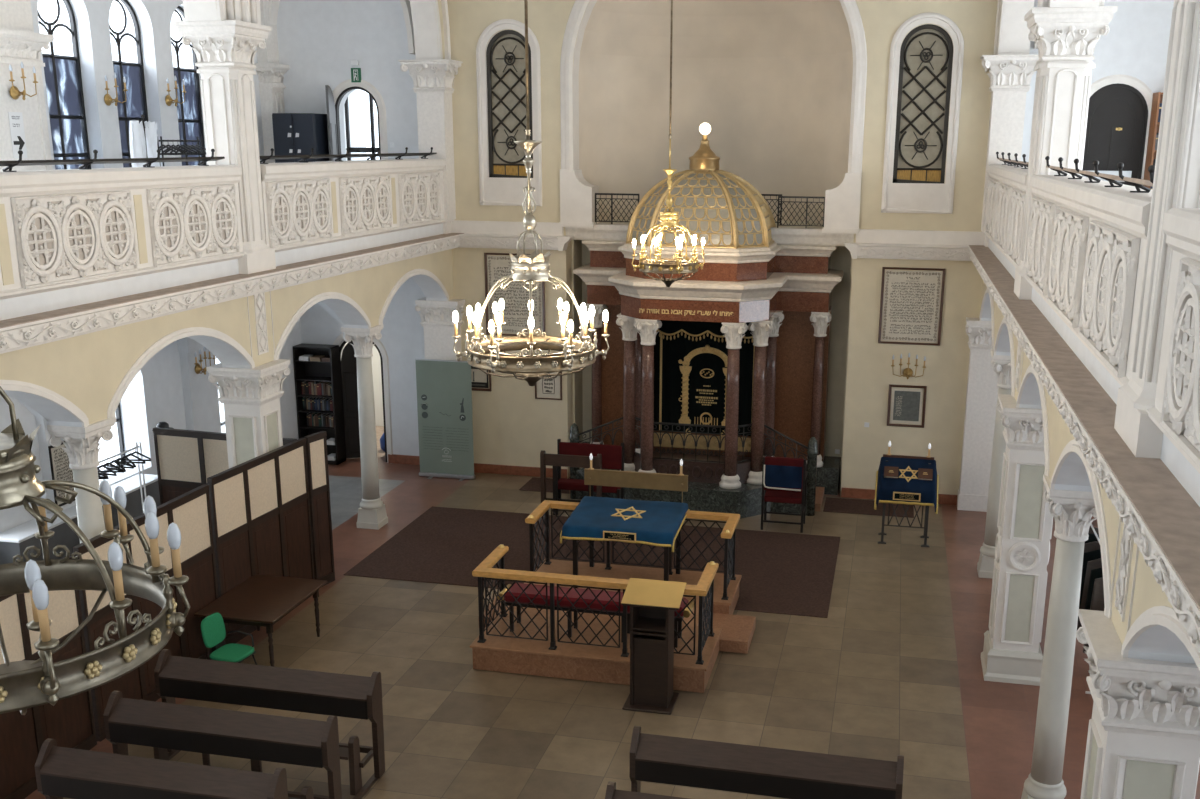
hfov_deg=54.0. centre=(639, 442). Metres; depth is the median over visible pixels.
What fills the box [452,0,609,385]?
chandelier
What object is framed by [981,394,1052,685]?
pier
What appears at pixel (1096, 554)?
coat
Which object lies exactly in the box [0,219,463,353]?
cornice
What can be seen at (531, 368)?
chandelier
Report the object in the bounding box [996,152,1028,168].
rail
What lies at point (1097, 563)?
coat
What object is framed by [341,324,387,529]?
column
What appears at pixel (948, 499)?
baseboard
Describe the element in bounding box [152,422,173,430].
hat
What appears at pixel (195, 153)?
clothes hanger
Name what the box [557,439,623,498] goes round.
settee
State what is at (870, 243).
crown molding
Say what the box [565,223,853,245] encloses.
trim
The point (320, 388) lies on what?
book
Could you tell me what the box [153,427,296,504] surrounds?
screen
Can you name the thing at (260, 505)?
screen
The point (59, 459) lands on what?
poster
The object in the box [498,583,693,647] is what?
cushioned bench
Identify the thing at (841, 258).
wall
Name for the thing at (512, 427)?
wall
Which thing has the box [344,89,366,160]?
wall
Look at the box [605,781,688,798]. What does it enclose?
pew
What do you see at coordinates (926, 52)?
window
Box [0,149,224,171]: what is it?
rail
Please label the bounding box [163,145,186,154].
clothes hanger
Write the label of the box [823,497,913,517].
carpet
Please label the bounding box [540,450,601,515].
desk
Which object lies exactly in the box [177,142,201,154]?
clothes hanger
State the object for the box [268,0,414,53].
trim
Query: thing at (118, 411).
window
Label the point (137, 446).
rack
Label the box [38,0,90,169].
window
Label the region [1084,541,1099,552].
coat
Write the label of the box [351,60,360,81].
exit sign
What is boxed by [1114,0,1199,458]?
pier
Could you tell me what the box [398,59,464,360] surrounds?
pilaster
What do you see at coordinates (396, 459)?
baseboard
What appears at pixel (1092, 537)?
coat
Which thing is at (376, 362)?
wall
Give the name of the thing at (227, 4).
trim
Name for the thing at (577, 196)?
trim
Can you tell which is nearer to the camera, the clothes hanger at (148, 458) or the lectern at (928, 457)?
the clothes hanger at (148, 458)
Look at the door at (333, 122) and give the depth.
22.25 m
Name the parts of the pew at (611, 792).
panel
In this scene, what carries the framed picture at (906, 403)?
attached to the wall at (512, 427)
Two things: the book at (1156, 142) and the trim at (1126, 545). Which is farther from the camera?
the book at (1156, 142)
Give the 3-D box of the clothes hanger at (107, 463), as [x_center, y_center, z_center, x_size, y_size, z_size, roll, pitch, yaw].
[-7.380,0.312,16.347,0.421,0.211,0.037,1,14,2]
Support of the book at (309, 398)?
on the bookcase at (320, 371)
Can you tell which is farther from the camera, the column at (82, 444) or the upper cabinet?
the upper cabinet
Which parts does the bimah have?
post, lattice panel, post, lattice panel, post, lattice panel, post, post, lattice panel, lattice panel, handrail, post, post, handrail, lattice panel, post, lattice panel, post, lattice panel, lattice panel, post, post, lattice panel, post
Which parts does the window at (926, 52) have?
pane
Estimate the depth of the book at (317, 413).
24.10 m
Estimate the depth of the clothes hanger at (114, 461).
16.44 m
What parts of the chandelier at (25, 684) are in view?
stem, crown, bulb, bulb, finial post, bulb, bulb, bulb, finial post, bulb, bulb, finial post, bulb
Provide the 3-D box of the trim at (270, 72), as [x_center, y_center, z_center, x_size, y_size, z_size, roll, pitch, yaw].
[-7.003,-6.601,22.399,0.580,4.500,0.680,3,15,12]
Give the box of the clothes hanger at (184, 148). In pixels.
[165,145,192,154]
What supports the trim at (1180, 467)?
attached to the wall
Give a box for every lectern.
[621,578,686,714]
[878,441,933,546]
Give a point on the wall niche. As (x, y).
(771, 80)
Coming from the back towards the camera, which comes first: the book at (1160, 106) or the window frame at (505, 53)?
the window frame at (505, 53)
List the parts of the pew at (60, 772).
panel, panel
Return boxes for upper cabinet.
[272,113,328,162]
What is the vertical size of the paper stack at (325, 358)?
0.085 m
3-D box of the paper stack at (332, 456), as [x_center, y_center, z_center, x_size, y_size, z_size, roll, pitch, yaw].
[-6.309,0.295,24.212,0.190,0.085,0.270,3,15,12]
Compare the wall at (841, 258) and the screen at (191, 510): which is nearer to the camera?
the screen at (191, 510)
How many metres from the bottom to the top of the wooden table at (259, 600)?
0.765 m
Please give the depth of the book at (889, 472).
19.45 m
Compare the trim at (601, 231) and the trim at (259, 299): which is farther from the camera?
the trim at (601, 231)
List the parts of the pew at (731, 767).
panel, panel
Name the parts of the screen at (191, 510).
panel, panel, panel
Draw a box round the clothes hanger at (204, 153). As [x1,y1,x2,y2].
[180,142,205,154]
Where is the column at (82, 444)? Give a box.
[47,417,115,543]
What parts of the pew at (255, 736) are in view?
panel, seat, panel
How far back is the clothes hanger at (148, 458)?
16.93 m
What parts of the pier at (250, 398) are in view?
inset panel, inset panel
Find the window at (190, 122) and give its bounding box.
[171,6,205,165]
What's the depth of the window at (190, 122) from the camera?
20.46 m
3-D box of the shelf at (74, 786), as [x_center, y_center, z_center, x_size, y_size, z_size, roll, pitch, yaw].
[-4.249,3.030,10.383,2.224,0.350,0.200,3,15,12]
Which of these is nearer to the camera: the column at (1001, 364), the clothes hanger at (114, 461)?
the clothes hanger at (114, 461)
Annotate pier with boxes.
[173,20,275,273]
[206,359,289,467]
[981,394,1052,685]
[1014,6,1117,299]
[1076,609,1199,798]
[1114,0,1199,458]
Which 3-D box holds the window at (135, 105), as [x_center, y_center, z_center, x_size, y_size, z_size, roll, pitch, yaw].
[-8.223,-5.515,18.746,0.060,3.210,1.200,3,15,12]
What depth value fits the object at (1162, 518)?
6.62 m
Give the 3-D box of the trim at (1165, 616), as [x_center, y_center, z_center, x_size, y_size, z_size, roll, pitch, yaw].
[3.741,-0.009,10.638,0.030,0.760,20.790,3,15,12]
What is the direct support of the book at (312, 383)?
on the bookcase at (320, 371)
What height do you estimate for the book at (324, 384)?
0.245 m
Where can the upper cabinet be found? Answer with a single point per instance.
(293, 133)
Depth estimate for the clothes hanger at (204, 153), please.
17.22 m
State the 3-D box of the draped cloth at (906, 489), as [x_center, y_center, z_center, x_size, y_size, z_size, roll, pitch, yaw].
[4.428,0.704,19.483,1.020,0.746,0.682,3,15,12]
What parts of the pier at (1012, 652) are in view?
inset panel, inset panel, inset panel, inset panel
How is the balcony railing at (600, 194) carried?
on the wall at (841, 258)
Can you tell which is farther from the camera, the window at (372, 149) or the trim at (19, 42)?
the window at (372, 149)
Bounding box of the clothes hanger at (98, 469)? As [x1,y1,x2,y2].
[97,467,108,478]
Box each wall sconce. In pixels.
[9,61,37,99]
[104,72,127,105]
[165,76,185,106]
[194,347,215,374]
[891,353,925,378]
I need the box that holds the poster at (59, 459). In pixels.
[48,441,75,506]
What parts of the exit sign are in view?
plate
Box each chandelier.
[0,386,190,714]
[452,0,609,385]
[478,338,587,385]
[632,0,704,286]
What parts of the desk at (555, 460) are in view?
post, post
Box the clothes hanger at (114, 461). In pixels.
[103,458,125,471]
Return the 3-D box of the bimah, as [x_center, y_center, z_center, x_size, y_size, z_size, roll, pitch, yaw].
[-0.314,1.905,15.844,3.680,1.332,3.250,3,15,12]
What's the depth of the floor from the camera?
14.46 m
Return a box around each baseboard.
[388,454,566,478]
[841,487,957,504]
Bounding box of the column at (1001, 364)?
[977,349,1010,578]
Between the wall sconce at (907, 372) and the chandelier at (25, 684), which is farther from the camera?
the wall sconce at (907, 372)
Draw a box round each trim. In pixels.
[0,0,53,170]
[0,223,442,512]
[0,269,448,426]
[216,0,450,58]
[223,0,256,23]
[247,291,274,359]
[255,0,289,162]
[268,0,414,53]
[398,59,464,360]
[559,0,866,233]
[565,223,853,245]
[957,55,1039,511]
[979,288,1199,670]
[988,239,1199,506]
[993,0,1053,54]
[1014,342,1138,636]
[1037,0,1104,6]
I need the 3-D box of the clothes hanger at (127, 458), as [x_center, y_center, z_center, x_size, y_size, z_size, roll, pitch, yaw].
[-7.299,0.223,16.698,0.421,0.211,0.037,9,17,30]
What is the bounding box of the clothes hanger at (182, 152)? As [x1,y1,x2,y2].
[160,145,183,154]
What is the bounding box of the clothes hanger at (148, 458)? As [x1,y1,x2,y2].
[123,449,150,460]
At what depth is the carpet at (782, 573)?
18.89 m
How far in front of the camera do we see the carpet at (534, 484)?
22.64 m
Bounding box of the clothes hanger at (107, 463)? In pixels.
[98,462,123,472]
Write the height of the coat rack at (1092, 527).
1.506 m
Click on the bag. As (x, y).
(382, 441)
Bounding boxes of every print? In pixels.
[471,369,486,382]
[542,373,554,393]
[893,391,920,420]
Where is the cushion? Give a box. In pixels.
[503,583,688,617]
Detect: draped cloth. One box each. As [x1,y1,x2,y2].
[763,465,801,490]
[874,457,938,513]
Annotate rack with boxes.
[99,442,146,512]
[157,136,203,165]
[1085,523,1099,693]
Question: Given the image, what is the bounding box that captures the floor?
[25,457,1199,798]
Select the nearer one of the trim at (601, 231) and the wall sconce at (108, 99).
the wall sconce at (108, 99)
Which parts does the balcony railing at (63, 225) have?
carved panel, carved panel, carved panel, carved panel, carved panel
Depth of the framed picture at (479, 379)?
23.11 m
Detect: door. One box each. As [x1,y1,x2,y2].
[325,85,380,160]
[340,340,386,461]
[1082,83,1147,185]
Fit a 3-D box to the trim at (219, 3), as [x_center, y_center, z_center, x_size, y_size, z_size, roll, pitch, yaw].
[-5.766,-6.277,11.178,0.090,3.730,21.360,3,15,12]
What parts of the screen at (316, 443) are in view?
panel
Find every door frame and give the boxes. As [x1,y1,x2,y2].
[332,79,387,159]
[333,333,392,462]
[1089,74,1152,179]
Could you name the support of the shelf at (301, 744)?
attached to the pew at (255, 736)
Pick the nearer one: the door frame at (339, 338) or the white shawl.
the white shawl
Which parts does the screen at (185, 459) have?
panel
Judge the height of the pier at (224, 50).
3.125 m
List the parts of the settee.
leg, seat, leg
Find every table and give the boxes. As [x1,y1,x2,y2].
[194,574,326,666]
[573,453,687,587]
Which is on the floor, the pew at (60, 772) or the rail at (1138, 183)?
the pew at (60, 772)
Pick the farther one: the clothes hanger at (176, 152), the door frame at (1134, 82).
the door frame at (1134, 82)
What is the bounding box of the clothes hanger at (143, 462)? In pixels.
[118,453,145,463]
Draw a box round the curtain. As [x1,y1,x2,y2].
[654,320,754,435]
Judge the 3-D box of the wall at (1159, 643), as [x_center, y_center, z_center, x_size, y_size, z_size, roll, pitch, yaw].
[3.942,-0.114,10.466,0.420,1.050,21.500,3,15,12]
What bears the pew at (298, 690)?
on the floor
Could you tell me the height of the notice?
0.600 m
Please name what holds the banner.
on the floor
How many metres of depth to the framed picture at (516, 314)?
22.55 m
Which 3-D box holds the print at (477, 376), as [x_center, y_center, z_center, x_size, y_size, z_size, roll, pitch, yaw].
[-3.292,-1.321,23.123,0.600,0.260,0.005,3,15,12]
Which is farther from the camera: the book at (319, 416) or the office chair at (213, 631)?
the book at (319, 416)
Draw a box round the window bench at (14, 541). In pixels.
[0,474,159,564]
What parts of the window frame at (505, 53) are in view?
pane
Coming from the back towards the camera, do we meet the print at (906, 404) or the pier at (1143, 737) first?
the print at (906, 404)
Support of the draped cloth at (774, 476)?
hanging from the armchair at (771, 495)
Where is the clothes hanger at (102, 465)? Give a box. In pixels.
[98,464,116,475]
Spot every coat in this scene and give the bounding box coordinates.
[1077,549,1100,623]
[1077,558,1101,629]
[1083,577,1104,653]
[1084,534,1098,543]
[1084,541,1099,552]
[1085,568,1102,609]
[1088,526,1098,534]
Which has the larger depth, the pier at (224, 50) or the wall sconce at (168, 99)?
the wall sconce at (168, 99)
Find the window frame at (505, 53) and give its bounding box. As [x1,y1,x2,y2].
[476,19,541,205]
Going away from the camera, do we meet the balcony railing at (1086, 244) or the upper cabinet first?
the balcony railing at (1086, 244)
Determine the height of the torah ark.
6.785 m
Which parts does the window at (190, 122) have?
pane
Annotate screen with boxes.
[0,555,96,798]
[73,484,222,741]
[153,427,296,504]
[207,438,314,645]
[304,431,334,586]
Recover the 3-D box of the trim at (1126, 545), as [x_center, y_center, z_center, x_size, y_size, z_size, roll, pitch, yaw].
[3.738,-0.174,10.576,0.031,0.950,7.650,3,15,12]
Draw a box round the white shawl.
[129,114,159,166]
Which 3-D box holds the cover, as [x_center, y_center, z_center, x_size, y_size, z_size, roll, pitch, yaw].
[-0.195,1.140,16.642,1.607,0.333,1.251,3,15,12]
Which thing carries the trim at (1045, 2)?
attached to the wall at (1015, 41)
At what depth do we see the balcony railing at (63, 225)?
13.81 m
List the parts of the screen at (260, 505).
panel, panel, panel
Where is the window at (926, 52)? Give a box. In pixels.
[881,12,963,213]
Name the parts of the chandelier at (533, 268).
bulb, bulb, bulb, finial post, bulb, finial post, bulb, bulb, bulb, bulb, rod, stem, crown, bulb, finial post, finial post, bulb, bulb, bulb, bulb, finial post, bulb, finial post, bulb, bulb, bulb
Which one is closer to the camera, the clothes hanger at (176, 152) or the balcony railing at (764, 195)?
the clothes hanger at (176, 152)
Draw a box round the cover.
[560,496,689,551]
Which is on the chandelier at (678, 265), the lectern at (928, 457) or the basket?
the basket
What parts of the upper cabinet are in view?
door, door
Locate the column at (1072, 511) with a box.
[1021,474,1096,798]
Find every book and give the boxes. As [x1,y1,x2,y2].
[304,397,308,409]
[308,397,312,409]
[311,382,314,394]
[315,413,320,425]
[318,415,321,426]
[319,382,321,394]
[322,399,324,410]
[323,382,329,395]
[323,414,328,426]
[884,466,898,477]
[918,468,932,480]
[1155,135,1158,149]
[1158,103,1161,121]
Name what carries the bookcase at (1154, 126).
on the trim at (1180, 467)
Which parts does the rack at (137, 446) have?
frame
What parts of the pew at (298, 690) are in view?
seat, panel, foot rail, seat, seat, foot rail, panel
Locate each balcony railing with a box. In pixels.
[0,158,445,292]
[595,193,639,223]
[761,194,824,228]
[985,164,1199,466]
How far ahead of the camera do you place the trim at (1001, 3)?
19.37 m
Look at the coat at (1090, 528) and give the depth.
15.83 m
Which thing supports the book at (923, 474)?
on the draped cloth at (906, 489)
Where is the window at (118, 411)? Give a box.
[98,403,125,475]
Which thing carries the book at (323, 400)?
on the bookcase at (320, 371)
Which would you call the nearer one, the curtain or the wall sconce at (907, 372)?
the wall sconce at (907, 372)
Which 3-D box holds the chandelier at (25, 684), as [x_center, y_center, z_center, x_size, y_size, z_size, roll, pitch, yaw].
[-2.541,-3.000,3.798,1.327,8.400,1.423,3,15,12]
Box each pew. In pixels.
[35,738,287,798]
[103,690,341,798]
[153,649,384,798]
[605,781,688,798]
[629,726,903,798]
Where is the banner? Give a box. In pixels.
[415,358,475,480]
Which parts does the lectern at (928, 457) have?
leg, leg, leg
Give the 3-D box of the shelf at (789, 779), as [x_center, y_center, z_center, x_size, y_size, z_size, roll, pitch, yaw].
[1.126,2.993,10.675,2.344,0.350,0.200,3,15,12]
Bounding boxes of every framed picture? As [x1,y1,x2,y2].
[471,366,491,390]
[484,253,544,335]
[535,372,561,399]
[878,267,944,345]
[887,384,926,427]
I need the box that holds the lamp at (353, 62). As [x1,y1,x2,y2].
[351,60,358,65]
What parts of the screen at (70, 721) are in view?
panel, panel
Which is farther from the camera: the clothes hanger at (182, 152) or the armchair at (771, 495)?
the armchair at (771, 495)
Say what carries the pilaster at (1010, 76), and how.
attached to the wall at (512, 427)
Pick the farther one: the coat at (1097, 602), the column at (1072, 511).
the coat at (1097, 602)
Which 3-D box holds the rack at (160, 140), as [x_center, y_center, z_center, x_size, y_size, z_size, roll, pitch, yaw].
[-6.620,-3.687,17.108,0.450,1.480,1.050,3,15,12]
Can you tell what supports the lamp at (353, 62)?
attached to the exit sign
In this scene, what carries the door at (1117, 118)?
in the wall at (512, 427)
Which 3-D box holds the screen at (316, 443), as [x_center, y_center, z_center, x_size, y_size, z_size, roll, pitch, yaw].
[-4.704,1.000,17.322,0.070,2.320,0.405,7,16,24]
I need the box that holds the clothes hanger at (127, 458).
[116,453,135,466]
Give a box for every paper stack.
[299,354,312,360]
[310,355,324,361]
[321,356,329,361]
[327,438,334,444]
[328,453,335,460]
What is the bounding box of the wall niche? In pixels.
[579,0,852,222]
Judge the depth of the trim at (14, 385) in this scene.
14.30 m
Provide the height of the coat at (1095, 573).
1.010 m
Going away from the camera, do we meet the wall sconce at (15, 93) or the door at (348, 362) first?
the wall sconce at (15, 93)
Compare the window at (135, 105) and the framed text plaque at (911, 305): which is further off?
the framed text plaque at (911, 305)
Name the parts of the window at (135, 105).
pane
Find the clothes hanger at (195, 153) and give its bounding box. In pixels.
[170,144,197,154]
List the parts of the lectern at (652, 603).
brass plate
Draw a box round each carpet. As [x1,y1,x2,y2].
[344,506,839,617]
[519,477,569,493]
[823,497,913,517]
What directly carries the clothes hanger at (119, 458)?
hanging from the rack at (137, 446)
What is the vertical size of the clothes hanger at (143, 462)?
0.211 m
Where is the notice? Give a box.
[8,112,26,157]
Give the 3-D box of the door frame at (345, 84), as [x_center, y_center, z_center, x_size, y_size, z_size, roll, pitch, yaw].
[-5.383,-5.620,22.503,1.200,2.570,0.025,3,15,12]
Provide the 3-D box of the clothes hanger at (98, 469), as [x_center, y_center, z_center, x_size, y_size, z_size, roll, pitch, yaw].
[-7.431,0.371,16.113,0.421,0.211,0.037,8,16,27]
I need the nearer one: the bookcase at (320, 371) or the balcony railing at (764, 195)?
the balcony railing at (764, 195)
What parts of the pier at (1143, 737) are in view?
inset panel, inset panel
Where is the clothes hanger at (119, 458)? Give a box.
[107,457,133,468]
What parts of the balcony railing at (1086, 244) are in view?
carved panel, carved panel, carved panel, carved panel, carved panel, carved panel, carved panel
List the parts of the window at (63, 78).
pane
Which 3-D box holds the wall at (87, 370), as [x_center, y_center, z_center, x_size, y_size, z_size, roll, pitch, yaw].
[-6.102,-0.721,12.571,0.420,1.050,21.500,3,15,12]
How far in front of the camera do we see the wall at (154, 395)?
19.11 m
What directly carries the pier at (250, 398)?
on the floor
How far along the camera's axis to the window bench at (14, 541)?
16.75 m
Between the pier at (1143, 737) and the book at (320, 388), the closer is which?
the pier at (1143, 737)
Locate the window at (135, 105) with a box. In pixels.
[109,0,147,167]
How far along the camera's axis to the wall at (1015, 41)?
19.13 m
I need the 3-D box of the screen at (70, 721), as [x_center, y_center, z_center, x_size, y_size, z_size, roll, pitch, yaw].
[-6.237,2.541,11.498,0.070,2.200,2.440,3,15,12]
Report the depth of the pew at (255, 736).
11.24 m
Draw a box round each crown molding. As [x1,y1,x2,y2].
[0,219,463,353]
[451,220,984,260]
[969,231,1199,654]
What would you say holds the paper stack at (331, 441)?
on the bookcase at (320, 371)
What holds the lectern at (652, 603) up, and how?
on the floor
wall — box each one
[0,0,301,532]
[0,249,453,426]
[183,0,444,59]
[277,0,1173,496]
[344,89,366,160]
[345,342,384,457]
[572,219,852,490]
[980,281,1195,663]
[1001,0,1098,54]
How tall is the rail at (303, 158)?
0.209 m
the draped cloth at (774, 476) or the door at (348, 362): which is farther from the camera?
the door at (348, 362)
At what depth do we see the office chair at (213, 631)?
14.13 m
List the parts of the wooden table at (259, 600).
leg, leg, leg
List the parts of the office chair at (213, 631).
backrest, seat, arm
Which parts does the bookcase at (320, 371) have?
shelf, shelf, shelf, shelf, shelf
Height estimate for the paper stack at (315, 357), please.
0.085 m
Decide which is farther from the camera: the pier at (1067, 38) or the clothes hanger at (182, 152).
the clothes hanger at (182, 152)
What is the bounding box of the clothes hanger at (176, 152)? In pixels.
[159,145,177,154]
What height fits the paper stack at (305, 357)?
0.085 m
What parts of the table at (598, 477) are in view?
leg, leg, leg, leg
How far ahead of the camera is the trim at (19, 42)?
15.88 m
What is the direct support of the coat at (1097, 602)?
hanging from the coat rack at (1092, 527)
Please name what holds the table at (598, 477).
on the bimah
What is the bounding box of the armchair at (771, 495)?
[761,456,807,532]
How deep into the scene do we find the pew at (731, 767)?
10.62 m
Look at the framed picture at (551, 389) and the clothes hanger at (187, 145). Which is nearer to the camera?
the clothes hanger at (187, 145)
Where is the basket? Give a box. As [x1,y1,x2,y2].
[642,260,695,286]
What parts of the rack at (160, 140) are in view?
frame, frame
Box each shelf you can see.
[40,774,220,798]
[108,723,322,767]
[159,678,367,719]
[635,760,895,798]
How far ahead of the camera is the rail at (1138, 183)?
9.40 m
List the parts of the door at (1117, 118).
kick panel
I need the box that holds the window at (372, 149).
[344,95,377,160]
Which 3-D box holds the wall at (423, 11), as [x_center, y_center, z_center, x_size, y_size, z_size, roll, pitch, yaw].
[-6.046,-6.761,11.023,0.450,4.740,21.500,3,15,12]
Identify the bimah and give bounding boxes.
[470,500,755,692]
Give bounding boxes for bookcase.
[293,343,345,464]
[1143,92,1162,187]
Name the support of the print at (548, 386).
attached to the framed picture at (551, 389)
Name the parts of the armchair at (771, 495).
leg, leg, seat, leg, leg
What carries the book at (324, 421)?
on the bookcase at (320, 371)
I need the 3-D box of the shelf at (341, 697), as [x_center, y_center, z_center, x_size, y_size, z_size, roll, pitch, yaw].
[-3.895,2.555,12.252,2.354,0.350,0.200,3,15,12]
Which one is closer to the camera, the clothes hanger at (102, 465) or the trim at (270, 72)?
the clothes hanger at (102, 465)
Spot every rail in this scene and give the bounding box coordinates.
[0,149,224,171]
[260,147,436,163]
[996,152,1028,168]
[1045,156,1154,192]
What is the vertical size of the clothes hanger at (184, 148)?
0.211 m
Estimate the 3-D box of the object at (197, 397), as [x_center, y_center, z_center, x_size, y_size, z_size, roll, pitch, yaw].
[-7.634,0.604,13.384,3.550,5.000,21.750,3,15,12]
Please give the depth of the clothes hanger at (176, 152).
16.55 m
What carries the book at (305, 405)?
on the bookcase at (320, 371)
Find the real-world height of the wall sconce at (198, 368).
0.500 m
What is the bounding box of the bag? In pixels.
[380,433,384,450]
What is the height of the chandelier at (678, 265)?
8.330 m
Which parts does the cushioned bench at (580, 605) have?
leg, leg, leg, leg, seat frame, leg, leg, leg, leg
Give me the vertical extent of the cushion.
0.140 m
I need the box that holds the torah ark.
[569,123,843,518]
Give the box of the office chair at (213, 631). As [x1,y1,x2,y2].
[201,612,256,664]

